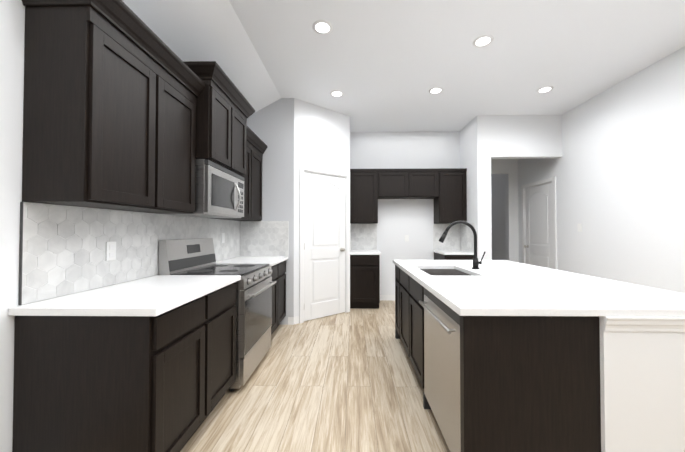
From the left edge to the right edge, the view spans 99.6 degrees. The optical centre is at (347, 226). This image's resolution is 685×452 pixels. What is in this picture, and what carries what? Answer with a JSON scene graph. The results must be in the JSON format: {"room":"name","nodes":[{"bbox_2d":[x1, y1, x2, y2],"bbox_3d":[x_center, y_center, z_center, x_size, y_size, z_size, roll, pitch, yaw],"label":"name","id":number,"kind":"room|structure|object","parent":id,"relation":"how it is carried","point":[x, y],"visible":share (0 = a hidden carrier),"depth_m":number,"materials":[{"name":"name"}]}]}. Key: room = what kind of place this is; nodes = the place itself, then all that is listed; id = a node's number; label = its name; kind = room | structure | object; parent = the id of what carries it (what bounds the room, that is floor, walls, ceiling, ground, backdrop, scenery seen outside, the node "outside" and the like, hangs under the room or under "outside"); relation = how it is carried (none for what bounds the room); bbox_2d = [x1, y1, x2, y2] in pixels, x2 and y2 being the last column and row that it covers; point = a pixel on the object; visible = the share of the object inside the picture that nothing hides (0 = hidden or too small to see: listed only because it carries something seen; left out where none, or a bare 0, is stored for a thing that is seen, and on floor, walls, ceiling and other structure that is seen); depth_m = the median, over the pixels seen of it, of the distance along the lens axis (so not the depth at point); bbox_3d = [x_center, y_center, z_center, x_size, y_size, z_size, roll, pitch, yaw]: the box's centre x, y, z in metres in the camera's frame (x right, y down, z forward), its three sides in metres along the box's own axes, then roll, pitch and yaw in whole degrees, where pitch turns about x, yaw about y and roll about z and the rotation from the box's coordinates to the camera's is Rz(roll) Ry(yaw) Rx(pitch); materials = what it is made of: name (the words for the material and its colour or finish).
{"room":"kitchen","nodes":[
{"label":"kitchen","id":0,"kind":"room"},
{"bbox_2d":[0,0,234,451],"bbox_3d":[-1.556,-0.118,1.151,0.100,2.770,8.440,0,-1,1],"label":"wall","id":1,"kind":"structure","parent":0,"point":[12,29],"depth_m":1.29,"materials":[{"name":"white paint"}]},
{"bbox_2d":[22,0,197,213],"bbox_3d":[-1.337,-0.617,1.794,0.310,1.015,0.919,0,-1,1],"label":"upper cabinet","id":2,"kind":"object","parent":1,"relation":"attached to","point":[126,107],"depth_m":1.42,"materials":[{"name":"brown wood"}]},
{"bbox_2d":[106,242,115,260],"bbox_3d":[-1.481,0.152,1.811,0.008,0.115,0.072,0,-1,1],"label":"outlet","id":3,"kind":"object","parent":1,"relation":"attached to","point":[110,250],"depth_m":1.80,"materials":[{"name":"white plastic"}]},
{"bbox_2d":[182,64,237,171],"bbox_3d":[-1.271,-0.891,2.484,0.420,0.725,0.453,0,-1,1],"label":"upper cabinet","id":4,"kind":"object","parent":1,"relation":"attached to","point":[217,102],"depth_m":2.34,"materials":[{"name":"brown wood"}]},
{"bbox_2d":[166,159,243,217],"bbox_3d":[-1.253,-0.309,2.632,0.449,0.427,0.761,0,-1,1],"label":"microwave","id":5,"kind":"object","parent":4,"relation":"attached to","point":[219,191],"visible":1,"depth_m":2.42,"materials":[{"name":"silver metal"}]},
{"bbox_2d":[221,233,224,242],"bbox_3d":[-1.455,0.130,3.377,0.008,0.115,0.072,0,-1,1],"label":"outlet","id":6,"kind":"object","parent":1,"relation":"attached to","point":[222,234],"depth_m":3.37,"materials":[{"name":"white plastic"}]},
{"bbox_2d":[211,132,265,220],"bbox_3d":[-1.309,-0.591,3.462,0.310,1.015,0.880,0,-1,1],"label":"upper cabinet","id":7,"kind":"object","parent":1,"relation":"attached to","point":[252,187],"depth_m":3.57,"materials":[{"name":"brown wood"}]},
{"bbox_2d":[234,96,249,179],"bbox_3d":[-1.265,-0.886,2.799,0.420,0.725,0.454,0,-1,1],"label":"upper cabinet","id":8,"kind":"object","parent":1,"relation":"attached to","point":[243,108],"depth_m":2.92,"materials":[{"name":"brown wood"}]},
{"bbox_2d":[247,98,293,324],"bbox_3d":[-1.091,-0.216,3.946,0.735,3.050,0.100,0,-1,1],"label":"wall","id":9,"kind":"structure","parent":0,"point":[271,126],"depth_m":3.90,"materials":[{"name":"white paint"}]},
{"bbox_2d":[180,300,449,451],"bbox_3d":[0.899,1.314,2.618,5.360,0.050,11.500,0,-1,1],"label":"floor","id":10,"kind":"structure","parent":0,"point":[345,382],"depth_m":2.16,"materials":[{"name":"brown wood"}]},
{"bbox_2d":[12,294,215,451],"bbox_3d":[-1.178,0.836,1.559,0.635,0.875,0.539,0,-1,1],"label":"base cabinet","id":11,"kind":"object","parent":10,"relation":"on","point":[147,363],"depth_m":1.30,"materials":[{"name":"brown wood"}]},
{"bbox_2d":[8,274,239,317],"bbox_3d":[-1.161,0.383,1.753,0.662,0.035,0.963,0,-1,1],"label":"countertop","id":12,"kind":"structure","parent":11,"relation":"on","point":[152,296],"depth_m":1.46,"materials":[{"name":"white stone"}]},
{"bbox_2d":[159,238,276,391],"bbox_3d":[-1.095,0.700,2.614,0.732,1.179,0.759,0,-1,1],"label":"range","id":13,"kind":"object","parent":10,"relation":"on","point":[254,284],"visible":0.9,"depth_m":2.44,"materials":[{"name":"silver metal"}]},
{"bbox_2d":[216,282,235,404],"bbox_3d":[-1.171,0.842,1.956,0.635,0.875,0.538,0,-1,1],"label":"base cabinet","id":14,"kind":"object","parent":10,"relation":"on","point":[226,298],"depth_m":2.03,"materials":[{"name":"brown wood"}]},
{"bbox_2d":[240,266,279,334],"bbox_3d":[-1.149,0.861,3.254,0.635,0.875,0.510,0,-1,1],"label":"base cabinet","id":15,"kind":"object","parent":10,"relation":"on","point":[275,274],"depth_m":3.36,"materials":[{"name":"brown wood"}]},
{"bbox_2d":[216,258,287,265],"bbox_3d":[-1.133,0.409,3.444,0.662,0.035,0.879,0,-1,1],"label":"countertop","id":16,"kind":"structure","parent":15,"relation":"on","point":[271,261],"depth_m":3.34,"materials":[{"name":"white stone"}]},
{"bbox_2d":[280,262,285,322],"bbox_3d":[-1.143,0.867,3.622,0.635,0.875,0.509,0,-1,1],"label":"base cabinet","id":17,"kind":"object","parent":10,"relation":"on","point":[282,264],"depth_m":3.70,"materials":[{"name":"brown wood"}]},
{"bbox_2d":[350,223,474,308],"bbox_3d":[1.028,0.632,4.889,1.976,1.384,0.651,0,-1,1],"label":"base cabinets","id":18,"kind":"object","parent":10,"relation":"on","point":[456,244],"visible":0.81,"depth_m":4.67,"materials":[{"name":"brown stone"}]},
{"bbox_2d":[350,250,473,254],"bbox_3d":[1.028,0.431,4.892,1.974,0.035,0.650,0,-1,1],"label":"countertop","id":19,"kind":"structure","parent":18,"relation":"on","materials":[{"name":"white stone"}]},
{"bbox_2d":[395,264,684,451],"bbox_3d":[1.020,0.847,2.323,1.046,0.875,2.144,0,-1,1],"label":"kitchen island","id":20,"kind":"object","parent":10,"relation":"on","point":[507,356],"depth_m":1.29,"materials":[{"name":"brown wood"}]},
{"bbox_2d":[419,288,460,451],"bbox_3d":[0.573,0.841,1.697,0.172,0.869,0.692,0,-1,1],"label":"dishwasher","id":21,"kind":"object","parent":20,"relation":"in","point":[442,325],"depth_m":1.61,"materials":[{"name":"silver metal"}]},
{"bbox_2d":[393,260,684,311],"bbox_3d":[1.180,0.393,2.346,1.331,0.035,2.163,0,-1,1],"label":"island countertop","id":22,"kind":"structure","parent":20,"relation":"on","point":[498,285],"depth_m":1.65,"materials":[{"name":"white stone"}]},
{"bbox_2d":[425,268,472,275],"bbox_3d":[0.845,0.507,2.531,0.429,0.212,0.664,0,-1,1],"label":"sink","id":23,"kind":"object","parent":22,"relation":"in","point":[436,271],"depth_m":2.62,"materials":[{"name":"grey metal"}]},
{"bbox_2d":[439,221,484,268],"bbox_3d":[1.029,0.161,2.603,0.420,0.434,0.064,0,-1,1],"label":"faucet","id":24,"kind":"object","parent":22,"relation":"on","point":[476,262],"visible":1,"depth_m":2.59,"materials":[{"name":"black metal"}]},
{"bbox_2d":[294,98,349,316],"bbox_3d":[-0.378,-0.211,4.237,0.976,3.050,0.100,1,-1,-39],"label":"wall","id":25,"kind":"structure","parent":0,"point":[321,137],"depth_m":4.12,"materials":[{"name":"white paint"}]},
{"bbox_2d":[299,165,349,322],"bbox_3d":[-0.342,0.239,4.248,0.885,2.150,0.117,1,-1,-39],"label":"door frame","id":26,"kind":"structure","parent":25,"relation":"attached to","point":[308,169],"depth_m":4.05,"materials":[{"name":"white wood"}]},
{"bbox_2d":[304,172,344,320],"bbox_3d":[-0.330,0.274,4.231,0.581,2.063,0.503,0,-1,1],"label":"pantry door","id":27,"kind":"structure","parent":25,"relation":"in","point":[324,245],"depth_m":4.21,"materials":[{"name":"white wood"}]},
{"bbox_2d":[122,0,684,131],"bbox_3d":[0.989,-1.617,2.661,5.180,0.448,11.500,0,-1,1],"label":"ceiling","id":28,"kind":"structure","parent":0,"point":[384,65],"depth_m":2.85,"materials":[{"name":"white paint"}]},
{"bbox_2d":[312,20,332,33],"bbox_3d":[-0.223,-1.759,2.554,0.180,0.006,0.180,0,-1,1],"label":"recessed light","id":29,"kind":"object","parent":28,"relation":"in","point":[322,27],"visible":1,"depth_m":2.55,"materials":[{"name":"white"}]},
{"bbox_2d":[330,90,343,96],"bbox_3d":[-0.142,-1.740,3.783,0.180,0.006,0.180,0,-1,1],"label":"recessed light","id":30,"kind":"object","parent":28,"relation":"in","point":[336,93],"visible":1,"depth_m":3.77,"materials":[{"name":"white"}]},
{"bbox_2d":[429,87,442,93],"bbox_3d":[1.127,-1.741,3.701,0.180,0.006,0.180,0,-1,1],"label":"recessed light","id":31,"kind":"object","parent":28,"relation":"in","point":[435,90],"visible":1,"depth_m":3.69,"materials":[{"name":"white"}]},
{"bbox_2d":[473,35,493,46],"bbox_3d":[1.281,-1.756,2.738,0.180,0.006,0.180,0,-1,1],"label":"recessed light","id":32,"kind":"object","parent":28,"relation":"in","point":[482,40],"visible":1,"depth_m":2.73,"materials":[{"name":"white"}]},
{"bbox_2d":[537,86,553,92],"bbox_3d":[2.507,-1.742,3.678,0.180,0.006,0.180,0,-1,1],"label":"recessed light","id":33,"kind":"object","parent":28,"relation":"in","point":[545,89],"visible":1,"depth_m":3.66,"materials":[{"name":"white"}]},
{"bbox_2d":[350,132,457,294],"bbox_3d":[1.089,-0.195,5.279,2.290,3.050,0.100,0,-1,1],"label":"wall","id":34,"kind":"structure","parent":0,"point":[400,219],"depth_m":5.23,"materials":[{"name":"white paint"}]},
{"bbox_2d":[350,169,377,223],"bbox_3d":[0.280,-0.520,5.077,0.470,0.925,0.335,0,-1,1],"label":"upper cabinet","id":35,"kind":"object","parent":34,"relation":"attached to","point":[363,182],"depth_m":4.92,"materials":[{"name":"brown wood"}]},
{"bbox_2d":[380,295,394,300],"bbox_3d":[1.033,1.279,5.213,0.980,0.100,0.014,0,-1,1],"label":"baseboard","id":36,"kind":"structure","parent":34,"relation":"attached to","point":[382,297],"depth_m":5.21,"materials":[{"name":"white"}]},
{"bbox_2d":[378,169,413,198],"bbox_3d":[0.807,-0.743,5.072,0.585,0.480,0.335,0,-1,1],"label":"upper cabinet","id":37,"kind":"object","parent":34,"relation":"attached to","point":[392,183],"depth_m":4.91,"materials":[{"name":"brown wood"}]},
{"bbox_2d":[350,223,474,251],"bbox_3d":[1.028,0.176,4.908,1.976,0.473,0.628,0,-1,1],"label":"backsplash","id":38,"kind":"structure","parent":34,"relation":"attached to","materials":[{"name":"white tile"}]},
{"bbox_2d":[414,168,437,199],"bbox_3d":[1.254,-0.743,5.064,0.585,0.480,0.335,0,-1,1],"label":"upper cabinet","id":39,"kind":"object","parent":34,"relation":"attached to","point":[425,180],"depth_m":4.90,"materials":[{"name":"brown wood"}]},
{"bbox_2d":[434,168,466,223],"bbox_3d":[1.781,-0.521,5.052,0.470,0.925,0.335,0,-1,1],"label":"upper cabinet","id":40,"kind":"object","parent":34,"relation":"attached to","point":[445,189],"depth_m":4.89,"materials":[{"name":"brown wood"}]},
{"bbox_2d":[458,119,474,251],"bbox_3d":[2.123,-0.201,4.891,0.210,3.050,0.600,0,-1,1],"label":"wall","id":41,"kind":"structure","parent":0,"point":[465,137],"depth_m":4.83,"materials":[{"name":"white paint"}]},
{"bbox_2d":[491,159,518,261],"bbox_3d":[2.303,-0.179,6.378,2.080,3.050,3.580,0,-1,1],"label":"wall","id":42,"kind":"structure","parent":0,"point":[508,168],"depth_m":5.66,"materials":[{"name":"white paint"}]},
{"bbox_2d":[474,115,561,259],"bbox_3d":[2.662,-0.207,4.522,1.300,3.050,0.120,0,-1,1],"label":"wall","id":43,"kind":"structure","parent":0,"point":[517,136],"depth_m":4.48,"materials":[{"name":"white paint"}]},
{"bbox_2d":[491,46,684,293],"bbox_3d":[3.329,-0.236,2.600,0.100,3.050,11.500,0,-1,1],"label":"wall","id":44,"kind":"structure","parent":0,"point":[617,169],"depth_m":3.46,"materials":[{"name":"white paint"}]},
{"bbox_2d":[524,182,552,268],"bbox_3d":[3.314,0.301,5.040,0.103,2.033,0.768,0,-1,1],"label":"hall door","id":45,"kind":"structure","parent":44,"relation":"in","point":[538,246],"depth_m":5.02,"materials":[{"name":"white wood"}]},
{"bbox_2d":[521,176,556,269],"bbox_3d":[3.362,0.266,5.043,0.117,2.120,0.920,0,-1,1],"label":"door frame","id":46,"kind":"structure","parent":44,"relation":"attached to","point":[539,183],"depth_m":4.89,"materials":[{"name":"white wood"}]},
{"bbox_2d":[577,223,581,231],"bbox_3d":[3.300,0.012,4.117,0.009,0.115,0.072,0,-1,1],"label":"light switch","id":47,"kind":"object","parent":44,"relation":"attached to","point":[579,226],"visible":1,"depth_m":4.11,"materials":[{"name":"white plastic"}]}
]}

